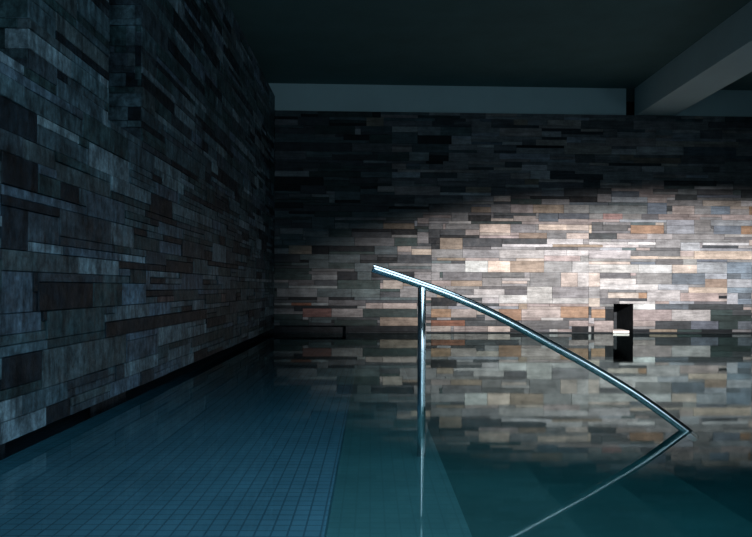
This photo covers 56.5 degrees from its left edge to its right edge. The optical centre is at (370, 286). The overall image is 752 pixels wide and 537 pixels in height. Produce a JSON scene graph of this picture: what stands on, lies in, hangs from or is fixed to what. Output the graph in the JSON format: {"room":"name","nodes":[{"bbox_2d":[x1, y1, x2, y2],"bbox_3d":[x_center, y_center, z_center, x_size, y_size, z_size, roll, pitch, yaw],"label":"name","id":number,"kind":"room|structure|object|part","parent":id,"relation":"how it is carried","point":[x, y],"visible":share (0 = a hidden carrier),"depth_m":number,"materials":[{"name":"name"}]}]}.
{"room":"indoor swimming pool","nodes":[
{"label":"indoor swimming pool","id":0,"kind":"room"},
{"bbox_2d":[0,0,274,459],"bbox_3d":[-2.284,-0.569,4.150,1.208,5.518,16.300,0,0,0],"label":"wall","id":1,"kind":"structure","parent":0,"point":[137,141],"depth_m":4.85,"materials":[{"name":"grey stone"}]},
{"bbox_2d":[0,338,356,536],"bbox_3d":[-1.160,1.570,5.250,1.974,1.350,14.100,0,0,0],"label":"floor","id":2,"kind":"structure","parent":0,"point":[230,451],"depth_m":3.56,"materials":[{"name":"tile"}]},
{"bbox_2d":[227,0,751,101],"bbox_3d":[2.996,-3.667,5.850,11.840,0.200,15.900,0,0,0],"label":"ceiling","id":3,"kind":"structure","parent":0,"point":[492,43],"depth_m":10.11,"materials":[{"name":"paint"}]},
{"bbox_2d":[634,0,751,115],"bbox_3d":[5.065,-3.333,5.325,0.680,0.550,14.450,0,0,0],"label":"ceiling beam","id":4,"kind":"structure","parent":3,"relation":"attached to","point":[723,56],"depth_m":10.29,"materials":[{"name":"paint"}]},
{"bbox_2d":[253,110,751,337],"bbox_3d":[3.345,-0.420,12.753,11.100,5.270,0.758,0,0,-2],"label":"wall","id":5,"kind":"structure","parent":0,"point":[550,223],"depth_m":12.36,"materials":[{"name":"grey stone"}]},
{"bbox_2d":[268,83,751,116],"bbox_3d":[3.064,-3.312,12.576,12.100,0.510,0.150,0,0,-2],"label":"ceiling beam","id":6,"kind":"structure","parent":5,"relation":"attached to","point":[288,97],"depth_m":12.46,"materials":[{"name":"paint"}]},
{"bbox_2d":[613,329,628,332],"bbox_3d":[4.427,0.791,12.585,0.303,0.048,0.380,0,0,0],"label":"spout","id":7,"kind":"object","parent":5,"relation":"attached to","point":[615,330],"visible":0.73,"depth_m":12.40,"materials":[{"name":"metal"}]},
{"bbox_2d":[502,368,751,522],"bbox_3d":[5.237,1.798,5.400,6.710,0.950,14.400,0,0,0],"label":"floor","id":8,"kind":"structure","parent":0,"point":[718,464],"depth_m":6.95,"materials":[{"name":"tile"}]},
{"bbox_2d":[0,332,751,481],"bbox_3d":[3.444,1.465,5.390,10.280,1.300,14.360,0,0,0],"label":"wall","id":9,"kind":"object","parent":8,"relation":"in","point":[729,355],"visible":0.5,"depth_m":8.19,"materials":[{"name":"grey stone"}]},
{"bbox_2d":[326,366,751,536],"bbox_3d":[0.855,1.604,5.225,2.056,1.300,14.050,0,0,0],"label":"steps","id":10,"kind":"structure","parent":8,"relation":"attached to","point":[503,458],"depth_m":3.94,"materials":[{"name":"tile"}]},
{"bbox_2d":[371,264,698,456],"bbox_3d":[0.922,0.415,3.940,1.844,1.078,0.047,0,0,0],"label":"handrail","id":11,"kind":"object","parent":10,"relation":"on","point":[422,286],"visible":1,"depth_m":3.92,"materials":[{"name":"silver metal"}]},
{"bbox_3d":[0.285,0.476,3.940,0.046,0.950,0.046,0,0,0],"label":"post","id":12,"kind":"part","parent":11,"relation":"part of","materials":[{"name":"silver metal"}]},
{"bbox_2d":[626,102,634,114],"bbox_3d":[2.974,-0.677,13.368,12.200,5.780,0.001,0,0,-2],"label":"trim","id":13,"kind":"structure","parent":0,"point":[629,105],"depth_m":13.44,"materials":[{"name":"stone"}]}
]}

